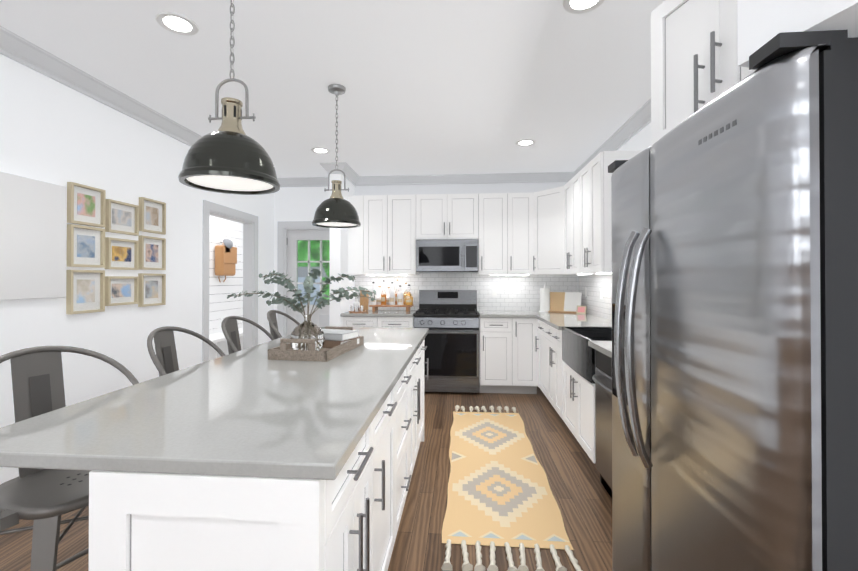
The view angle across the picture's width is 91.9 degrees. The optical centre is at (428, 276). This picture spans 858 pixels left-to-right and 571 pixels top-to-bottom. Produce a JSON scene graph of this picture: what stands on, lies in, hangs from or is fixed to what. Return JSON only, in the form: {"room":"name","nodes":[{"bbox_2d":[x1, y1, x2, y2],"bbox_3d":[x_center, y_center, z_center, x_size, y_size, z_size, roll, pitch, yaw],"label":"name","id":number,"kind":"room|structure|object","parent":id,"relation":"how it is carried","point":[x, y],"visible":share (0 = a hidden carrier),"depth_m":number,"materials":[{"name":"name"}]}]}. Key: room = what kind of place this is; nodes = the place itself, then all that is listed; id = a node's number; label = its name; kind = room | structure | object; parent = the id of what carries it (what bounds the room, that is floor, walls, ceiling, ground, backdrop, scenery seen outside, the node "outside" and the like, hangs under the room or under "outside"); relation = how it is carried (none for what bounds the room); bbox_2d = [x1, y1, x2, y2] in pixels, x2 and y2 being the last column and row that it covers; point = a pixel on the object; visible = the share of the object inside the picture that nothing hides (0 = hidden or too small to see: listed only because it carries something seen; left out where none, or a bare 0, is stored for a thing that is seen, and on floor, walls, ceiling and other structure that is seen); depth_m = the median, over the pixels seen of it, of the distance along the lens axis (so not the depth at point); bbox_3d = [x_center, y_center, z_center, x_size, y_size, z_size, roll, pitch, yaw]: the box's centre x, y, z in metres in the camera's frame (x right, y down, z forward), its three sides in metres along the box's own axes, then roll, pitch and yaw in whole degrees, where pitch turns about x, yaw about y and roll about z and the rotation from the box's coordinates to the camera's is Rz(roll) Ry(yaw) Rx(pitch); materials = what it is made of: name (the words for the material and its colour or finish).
{"room":"kitchen","nodes":[
{"label":"kitchen","id":0,"kind":"room"},
{"bbox_2d":[0,54,273,484],"bbox_3d":[-2.463,-0.001,1.468,0.120,2.650,8.440,0,0,5],"label":"wall","id":1,"kind":"structure","parent":0,"point":[52,131],"depth_m":2.94,"materials":[{"name":"white paint"}]},
{"bbox_2d":[0,171,65,299],"bbox_3d":[-2.342,-0.220,1.992,0.035,0.695,1.230,0,0,5],"label":"wall panel","id":2,"kind":"object","parent":1,"relation":"attached to","point":[32,238],"visible":0.95,"depth_m":2.39,"materials":[{"name":"white"}]},
{"bbox_2d":[66,224,104,267],"bbox_3d":[-2.282,-0.197,2.765,0.032,0.270,0.252,0,0,5],"label":"picture frame","id":3,"kind":"object","parent":1,"relation":"attached to","point":[85,246],"visible":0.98,"depth_m":2.76,"materials":[{"name":"beige wood"}]},
{"bbox_2d":[66,270,104,314],"bbox_3d":[-2.282,0.101,2.763,0.032,0.285,0.252,0,0,5],"label":"picture frame","id":4,"kind":"object","parent":1,"relation":"attached to","point":[85,291],"visible":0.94,"depth_m":2.75,"materials":[{"name":"beige wood"}]},
{"bbox_2d":[67,182,105,227],"bbox_3d":[-2.282,-0.471,2.768,0.032,0.260,0.252,0,0,5],"label":"picture frame","id":5,"kind":"object","parent":1,"relation":"attached to","point":[86,204],"visible":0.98,"depth_m":2.76,"materials":[{"name":"beige wood"}]},
{"bbox_2d":[105,199,138,235],"bbox_3d":[-2.259,-0.429,3.057,0.032,0.230,0.270,0,0,5],"label":"picture frame","id":6,"kind":"object","parent":1,"relation":"attached to","point":[121,217],"visible":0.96,"depth_m":3.05,"materials":[{"name":"beige wood"}]},
{"bbox_2d":[105,237,138,269],"bbox_3d":[-2.259,-0.162,3.055,0.032,0.225,0.270,0,0,5],"label":"picture frame","id":7,"kind":"object","parent":1,"relation":"attached to","point":[121,254],"visible":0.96,"depth_m":3.05,"materials":[{"name":"beige wood"}]},
{"bbox_2d":[105,276,138,305],"bbox_3d":[-2.259,0.105,3.054,0.032,0.210,0.270,0,0,5],"label":"picture frame","id":8,"kind":"object","parent":1,"relation":"attached to","point":[121,290],"visible":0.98,"depth_m":3.04,"materials":[{"name":"beige wood"}]},
{"bbox_2d":[0,26,279,183],"bbox_3d":[-2.365,-1.273,1.409,0.088,0.106,8.320,0,0,5],"label":"crown molding","id":9,"kind":"structure","parent":1,"relation":"attached to","point":[22,51],"depth_m":2.72,"materials":[{"name":"grey paint"}]},
{"bbox_2d":[138,235,165,269],"bbox_3d":[-2.235,-0.185,3.354,0.032,0.265,0.258,0,0,5],"label":"picture frame","id":10,"kind":"object","parent":1,"relation":"attached to","point":[152,253],"visible":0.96,"depth_m":3.35,"materials":[{"name":"beige wood"}]},
{"bbox_2d":[138,273,165,306],"bbox_3d":[-2.235,0.108,3.352,0.032,0.260,0.258,0,0,5],"label":"picture frame","id":11,"kind":"object","parent":1,"relation":"attached to","point":[152,289],"visible":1,"depth_m":3.35,"materials":[{"name":"beige wood"}]},
{"bbox_2d":[139,197,165,234],"bbox_3d":[-2.235,-0.485,3.356,0.032,0.265,0.258,0,0,5],"label":"picture frame","id":12,"kind":"object","parent":1,"relation":"attached to","point":[152,215],"visible":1,"depth_m":3.35,"materials":[{"name":"beige wood"}]},
{"bbox_2d":[202,200,257,362],"bbox_3d":[-2.206,0.304,4.556,0.138,2.085,1.070,0,0,5],"label":"door frame","id":13,"kind":"structure","parent":1,"relation":"attached to","point":[250,266],"depth_m":4.99,"materials":[{"name":"grey paint"}]},
{"bbox_2d":[209,215,242,334],"bbox_3d":[-3.489,0.031,5.945,0.120,2.650,5.240,0,0,5],"label":"wall","id":14,"kind":"structure","parent":0,"point":[221,306],"depth_m":6.77,"materials":[{"name":"white"}]},
{"bbox_2d":[215,239,236,281],"bbox_3d":[-3.245,-0.252,6.680,0.246,0.697,0.400,0,0,5],"label":"bag","id":15,"kind":"object","parent":14,"relation":"hanging from","point":[225,259],"visible":1,"depth_m":6.55,"materials":[{"name":"brown leather"}]},
{"bbox_2d":[0,387,612,570],"bbox_3d":[-0.999,1.363,2.675,5.965,0.060,11.700,0,0,5],"label":"floor","id":16,"kind":"structure","parent":0,"point":[582,497],"depth_m":2.39,"materials":[{"name":"brown wood"}]},
{"bbox_2d":[0,346,138,570],"bbox_3d":[-1.204,0.788,1.403,0.481,1.071,0.510,0,0,23],"label":"stool","id":17,"kind":"object","parent":16,"relation":"on","point":[44,499],"visible":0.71,"depth_m":1.40,"materials":[{"name":"grey metal"}]},
{"bbox_2d":[147,326,224,376],"bbox_3d":[-1.129,0.793,2.107,0.487,1.071,0.510,0,0,5],"label":"stool","id":18,"kind":"object","parent":16,"relation":"on","point":[164,359],"visible":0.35,"depth_m":2.12,"materials":[{"name":"grey metal"}]},
{"bbox_2d":[209,327,242,359],"bbox_3d":[-3.174,1.130,6.463,0.418,0.460,3.300,0,0,5],"label":"bench","id":19,"kind":"object","parent":16,"relation":"on","point":[219,340],"visible":0.08,"depth_m":6.42,"materials":[{"name":"white"}]},
{"bbox_2d":[221,316,274,353],"bbox_3d":[-1.084,0.798,2.716,0.481,1.071,0.510,0,0,5],"label":"stool","id":20,"kind":"object","parent":16,"relation":"on","point":[229,325],"visible":0.21,"depth_m":2.74,"materials":[{"name":"grey metal"}]},
{"bbox_2d":[76,331,428,570],"bbox_3d":[-0.384,0.890,2.155,0.571,0.880,2.495,0,0,5],"label":"kitchen island","id":21,"kind":"object","parent":16,"relation":"on","point":[141,518],"depth_m":0.93,"materials":[{"name":"white wood"}]},
{"bbox_2d":[0,327,427,474],"bbox_3d":[-0.584,0.432,2.183,0.970,0.036,2.510,0,0,5],"label":"island countertop","id":22,"kind":"structure","parent":21,"relation":"on","point":[245,410],"depth_m":1.20,"materials":[{"name":"grey stone"}]},
{"bbox_2d":[227,268,375,361],"bbox_3d":[-0.651,0.185,2.259,0.782,0.458,0.666,0,0,5],"label":"plant centerpiece","id":23,"kind":"object","parent":22,"relation":"on","point":[309,340],"visible":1,"depth_m":2.15,"materials":[{"name":"green plant"}]},
{"bbox_2d":[290,314,324,349],"bbox_3d":[-0.637,0.300,2.174,0.178,0.200,0.178,0,0,5],"label":"vase","id":24,"kind":"object","parent":23,"relation":"on","point":[307,329],"depth_m":2.12,"materials":[{"name":"clear glass"}]},
{"bbox_2d":[322,329,359,347],"bbox_3d":[-0.565,0.361,2.420,0.311,0.081,0.271,0,0,5],"label":"books","id":25,"kind":"object","parent":23,"relation":"on","point":[333,337],"depth_m":2.33,"materials":[{"name":"white paper"}]},
{"bbox_2d":[267,310,299,338],"bbox_3d":[-1.015,0.802,3.271,0.489,1.071,0.511,0,0,5],"label":"stool","id":26,"kind":"object","parent":16,"relation":"on","point":[273,324],"visible":0.19,"depth_m":3.28,"materials":[{"name":"grey metal"}]},
{"bbox_2d":[341,318,383,327],"bbox_3d":[-0.757,0.911,5.125,0.490,0.880,0.621,0,0,5],"label":"base cabinet","id":27,"kind":"object","parent":16,"relation":"on","point":[345,322],"depth_m":4.82,"materials":[{"name":"white wood"}]},
{"bbox_2d":[340,310,416,317],"bbox_3d":[-0.581,0.452,5.093,0.847,0.033,0.645,0,0,5],"label":"countertop","id":28,"kind":"structure","parent":27,"relation":"on","point":[369,313],"depth_m":4.81,"materials":[{"name":"grey stone"}]},
{"bbox_2d":[349,291,368,312],"bbox_3d":[-0.852,0.310,5.172,0.210,0.250,0.515,0,0,5],"label":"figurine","id":29,"kind":"object","parent":28,"relation":"on","point":[358,307],"visible":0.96,"depth_m":5.03,"materials":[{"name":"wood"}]},
{"bbox_2d":[384,314,413,327],"bbox_3d":[-0.395,0.910,5.096,0.476,0.880,0.621,0,0,5],"label":"base cabinet","id":30,"kind":"object","parent":16,"relation":"on","point":[388,322],"depth_m":4.79,"materials":[{"name":"white wood"}]},
{"bbox_2d":[413,290,478,392],"bbox_3d":[0.219,0.752,5.002,0.750,1.155,0.687,0,0,5],"label":"range","id":31,"kind":"object","parent":16,"relation":"on","point":[449,319],"visible":0.92,"depth_m":4.72,"materials":[{"name":"grey metal"}]},
{"bbox_2d":[479,314,503,392],"bbox_3d":[0.814,0.910,4.999,0.422,0.880,0.621,0,0,5],"label":"base cabinet","id":32,"kind":"object","parent":16,"relation":"on","point":[491,330],"depth_m":4.70,"materials":[{"name":"white wood"}]},
{"bbox_2d":[441,405,581,570],"bbox_3d":[0.470,1.324,3.018,0.666,0.053,2.393,0,0,5],"label":"rug","id":33,"kind":"object","parent":16,"relation":"on","point":[500,492],"visible":1,"depth_m":2.50,"materials":[{"name":"beige fabric"}]},
{"bbox_2d":[504,318,531,393],"bbox_3d":[1.086,0.909,4.946,0.367,0.880,0.682,0,0,5],"label":"base cabinet","id":34,"kind":"object","parent":16,"relation":"on","point":[517,331],"depth_m":4.68,"materials":[{"name":"white wood"}]},
{"bbox_2d":[478,310,576,317],"bbox_3d":[1.230,0.451,4.947,1.263,0.033,0.645,0,0,5],"label":"countertop","id":35,"kind":"structure","parent":34,"relation":"on","point":[483,313],"depth_m":4.84,"materials":[{"name":"grey stone"}]},
{"bbox_2d":[539,284,586,313],"bbox_3d":[1.614,0.261,4.995,0.564,0.345,0.217,0,0,30],"label":"decor","id":36,"kind":"object","parent":35,"relation":"on","point":[561,302],"visible":1,"depth_m":5.01,"materials":[{"name":"white wood"}]},
{"bbox_2d":[536,314,611,329],"bbox_3d":[1.468,0.444,4.047,0.645,0.033,1.114,0,0,5],"label":"countertop","id":37,"kind":"structure","parent":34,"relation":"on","point":[557,321],"depth_m":3.92,"materials":[{"name":"grey stone"}]},
{"bbox_2d":[532,318,547,398],"bbox_3d":[1.483,0.905,4.359,0.681,0.880,0.587,0,0,5],"label":"base cabinet","id":38,"kind":"object","parent":16,"relation":"on","point":[539,329],"depth_m":4.58,"materials":[{"name":"white wood"}]},
{"bbox_2d":[560,358,595,463],"bbox_3d":[1.401,1.026,3.077,0.641,0.620,0.820,0,0,5],"label":"base cabinet","id":39,"kind":"object","parent":16,"relation":"on","point":[577,385],"depth_m":3.02,"materials":[{"name":"white wood"}]},
{"bbox_2d":[588,342,611,357],"bbox_3d":[1.319,0.431,2.190,0.645,0.033,0.969,0,0,5],"label":"countertop","id":40,"kind":"structure","parent":39,"relation":"on","point":[604,347],"depth_m":2.50,"materials":[{"name":"grey stone"}]},
{"bbox_2d":[548,326,611,415],"bbox_3d":[1.473,0.901,3.845,0.620,0.880,0.680,0,0,5],"label":"base cabinet","id":41,"kind":"object","parent":16,"relation":"on","point":[551,356],"depth_m":3.48,"materials":[{"name":"white wood"}]},
{"bbox_2d":[592,350,611,497],"bbox_3d":[1.312,0.883,2.338,0.660,0.855,0.602,0,0,5],"label":"dishwasher","id":42,"kind":"object","parent":16,"relation":"on","point":[602,377],"visible":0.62,"depth_m":2.50,"materials":[{"name":"grey metal"}]},
{"bbox_2d":[608,30,857,570],"bbox_3d":[1.091,0.421,1.218,0.962,1.763,0.945,0,0,5],"label":"fridge","id":43,"kind":"object","parent":16,"relation":"on","point":[734,223],"visible":1,"depth_m":0.88,"materials":[{"name":"grey metal"}]},
{"bbox_2d":[0,0,664,177],"bbox_3d":[-0.999,-1.357,2.695,5.965,0.080,11.700,0,0,5],"label":"ceiling","id":44,"kind":"structure","parent":0,"point":[438,87],"depth_m":2.65,"materials":[{"name":"white paint"}]},
{"bbox_2d":[155,12,198,35],"bbox_3d":[-1.314,-1.317,2.168,0.196,0.006,0.196,0,0,5],"label":"recessed light","id":45,"kind":"object","parent":44,"relation":"in","point":[171,22],"visible":1,"depth_m":2.16,"materials":[{"name":"white plastic"}]},
{"bbox_2d":[178,0,279,194],"bbox_3d":[-0.719,-0.828,1.515,0.334,0.995,0.334,0,0,5],"label":"pendant light","id":46,"kind":"object","parent":44,"relation":"hanging from","point":[229,156],"visible":1,"depth_m":1.45,"materials":[{"name":"grey metal"}]},
{"bbox_2d":[311,147,329,153],"bbox_3d":[-1.123,-1.302,4.300,0.196,0.006,0.196,0,0,5],"label":"recessed light","id":47,"kind":"object","parent":44,"relation":"in","point":[318,150],"visible":0.98,"depth_m":4.29,"materials":[{"name":"white plastic"}]},
{"bbox_2d":[312,84,360,227],"bbox_3d":[-0.644,-0.836,2.893,0.334,0.960,0.334,0,0,5],"label":"pendant light","id":48,"kind":"object","parent":44,"relation":"hanging from","point":[336,209],"visible":1,"depth_m":2.83,"materials":[{"name":"grey metal"}]},
{"bbox_2d":[515,139,535,145],"bbox_3d":[0.944,-1.304,4.053,0.196,0.006,0.196,0,0,5],"label":"recessed light","id":49,"kind":"object","parent":44,"relation":"in","point":[527,142],"visible":0.96,"depth_m":4.04,"materials":[{"name":"white plastic"}]},
{"bbox_2d":[563,0,603,13],"bbox_3d":[0.743,-1.318,1.983,0.196,0.006,0.196,0,0,5],"label":"recessed light","id":50,"kind":"object","parent":44,"relation":"in","point":[578,6],"visible":1,"depth_m":2.02,"materials":[{"name":"white plastic"}]},
{"bbox_2d":[329,174,354,326],"bbox_3d":[-1.069,0.025,5.149,0.130,2.650,0.640,0,0,5],"label":"wall column","id":51,"kind":"structure","parent":0,"point":[338,251],"depth_m":4.84,"materials":[{"name":"white paint"}]},
{"bbox_2d":[274,182,566,317],"bbox_3d":[-0.025,0.028,5.446,4.105,2.650,0.120,0,0,5],"label":"wall","id":52,"kind":"structure","parent":0,"point":[297,203],"depth_m":5.46,"materials":[{"name":"white paint"}]},
{"bbox_2d":[277,221,329,336],"bbox_3d":[-1.533,0.311,5.556,0.970,2.085,0.138,0,0,5],"label":"door frame","id":53,"kind":"structure","parent":52,"relation":"attached to","point":[283,227],"depth_m":5.53,"materials":[{"name":"grey paint"}]},
{"bbox_2d":[287,230,329,334],"bbox_3d":[-1.542,0.359,5.567,0.776,1.968,0.057,0,0,5],"label":"door","id":54,"kind":"structure","parent":53,"relation":"in","point":[319,317],"depth_m":5.57,"materials":[{"name":"white wood"}]},
{"bbox_2d":[280,177,329,186],"bbox_3d":[-1.551,-1.244,5.473,0.880,0.106,0.088,0,0,5],"label":"crown molding","id":55,"kind":"structure","parent":52,"relation":"attached to","point":[300,181],"depth_m":5.48,"materials":[{"name":"grey paint"}]},
{"bbox_2d":[320,163,335,181],"bbox_3d":[-1.175,-1.247,5.072,0.108,0.106,0.628,0,0,5],"label":"crown molding","id":56,"kind":"structure","parent":52,"relation":"attached to","point":[328,167],"depth_m":4.79,"materials":[{"name":"grey paint"}]},
{"bbox_2d":[336,162,359,185],"bbox_3d":[-0.978,-1.247,5.056,0.108,0.106,0.628,0,0,5],"label":"crown molding","id":57,"kind":"structure","parent":52,"relation":"attached to","point":[350,174],"depth_m":5.02,"materials":[{"name":"grey paint"}]},
{"bbox_2d":[348,195,367,275],"bbox_3d":[-0.861,-0.510,5.279,0.261,0.978,0.351,0,0,5],"label":"upper cabinet","id":58,"kind":"object","parent":52,"relation":"attached to","point":[358,236],"depth_m":5.10,"materials":[{"name":"white wood"}]},
{"bbox_2d":[368,195,391,275],"bbox_3d":[-0.614,-0.510,5.259,0.356,0.978,0.351,0,0,5],"label":"upper cabinet","id":59,"kind":"object","parent":52,"relation":"attached to","point":[379,206],"depth_m":5.09,"materials":[{"name":"white wood"}]},
{"bbox_2d":[392,194,419,275],"bbox_3d":[-0.321,-0.510,5.236,0.472,0.978,0.351,0,0,5],"label":"upper cabinet","id":60,"kind":"object","parent":52,"relation":"attached to","point":[405,208],"depth_m":5.07,"materials":[{"name":"white wood"}]},
{"bbox_2d":[420,193,479,239],"bbox_3d":[0.233,-0.724,5.193,0.760,0.550,0.351,0,0,5],"label":"upper cabinet","id":61,"kind":"object","parent":52,"relation":"attached to","point":[442,216],"depth_m":5.02,"materials":[{"name":"white wood"}]},
{"bbox_2d":[416,239,477,271],"bbox_3d":[0.229,-0.248,5.140,0.750,0.387,0.429,0,0,5],"label":"microwave","id":62,"kind":"object","parent":61,"relation":"attached to","point":[448,255],"visible":1,"depth_m":4.97,"materials":[{"name":"grey metal"}]},
{"bbox_2d":[360,172,571,185],"bbox_3d":[0.399,-1.245,5.317,2.770,0.106,0.088,0,0,5],"label":"crown molding","id":63,"kind":"structure","parent":52,"relation":"attached to","point":[546,177],"depth_m":5.30,"materials":[{"name":"grey paint"}]},
{"bbox_2d":[355,273,578,310],"bbox_3d":[0.442,0.208,5.340,2.850,0.497,0.015,0,0,5],"label":"tile backsplash","id":64,"kind":"structure","parent":52,"relation":"attached to","point":[508,293],"depth_m":5.31,"materials":[{"name":"white tile"}]},
{"bbox_2d":[478,193,499,275],"bbox_3d":[0.783,-0.511,5.147,0.464,0.978,0.351,0,0,5],"label":"upper cabinet","id":65,"kind":"object","parent":52,"relation":"attached to","point":[489,242],"depth_m":4.98,"materials":[{"name":"white wood"}]},
{"bbox_2d":[500,193,527,275],"bbox_3d":[1.099,-0.511,5.102,0.413,0.978,0.390,0,0,5],"label":"upper cabinet","id":66,"kind":"object","parent":52,"relation":"attached to","point":[513,206],"depth_m":4.96,"materials":[{"name":"white wood"}]},
{"bbox_2d":[617,122,650,150],"bbox_3d":[1.624,-0.004,1.080,0.120,2.650,8.320,0,0,5],"label":"wall","id":67,"kind":"structure","parent":0,"point":[641,140],"depth_m":3.44,"materials":[{"name":"white paint"}]},
{"bbox_2d":[528,187,559,275],"bbox_3d":[1.527,-0.512,4.891,0.678,0.978,0.743,0,0,5],"label":"upper cabinet","id":68,"kind":"object","parent":67,"relation":"attached to","point":[543,206],"depth_m":4.81,"materials":[{"name":"white wood"}]},
{"bbox_2d":[560,172,579,274],"bbox_3d":[1.624,-0.517,4.258,0.384,0.978,0.723,0,0,5],"label":"upper cabinet","id":69,"kind":"object","parent":67,"relation":"attached to","point":[565,229],"depth_m":4.30,"materials":[{"name":"white wood"}]},
{"bbox_2d":[579,274,611,319],"bbox_3d":[1.747,0.195,3.457,0.015,0.497,3.560,0,0,5],"label":"tile backsplash","id":70,"kind":"structure","parent":67,"relation":"attached to","point":[596,289],"depth_m":4.51,"materials":[{"name":"white tile"}]},
{"bbox_2d":[580,151,623,274],"bbox_3d":[1.594,-0.521,3.677,0.351,0.978,0.685,0,0,5],"label":"upper cabinet","id":71,"kind":"object","parent":67,"relation":"attached to","point":[595,179],"depth_m":3.50,"materials":[{"name":"white wood"}]},
{"bbox_2d":[572,98,650,177],"bbox_3d":[1.521,-1.276,1.098,0.088,0.106,8.320,0,0,5],"label":"crown molding","id":72,"kind":"structure","parent":67,"relation":"attached to","point":[639,120],"depth_m":3.60,"materials":[{"name":"grey paint"}]},
{"bbox_2d":[737,0,857,67],"bbox_3d":[1.534,-0.911,0.011,1.200,0.850,2.200,0,0,-13],"label":"wall","id":73,"kind":"structure","parent":0,"point":[760,23],"depth_m":0.85,"materials":[{"name":"white paint"}]},
{"bbox_2d":[624,0,755,159],"bbox_3d":[1.252,-0.764,1.395,0.801,0.545,0.816,0,0,5],"label":"upper cabinet","id":74,"kind":"object","parent":73,"relation":"attached to","point":[694,43],"depth_m":1.46,"materials":[{"name":"white wood"}]},
{"label":"outside","id":75,"kind":"structure","parent":0,"visible":0},
{"bbox_2d":[298,240,329,304],"bbox_3d":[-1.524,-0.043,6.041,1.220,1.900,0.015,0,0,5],"label":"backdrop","id":76,"kind":"structure","parent":75,"point":[314,246],"depth_m":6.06,"materials":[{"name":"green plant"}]}
]}

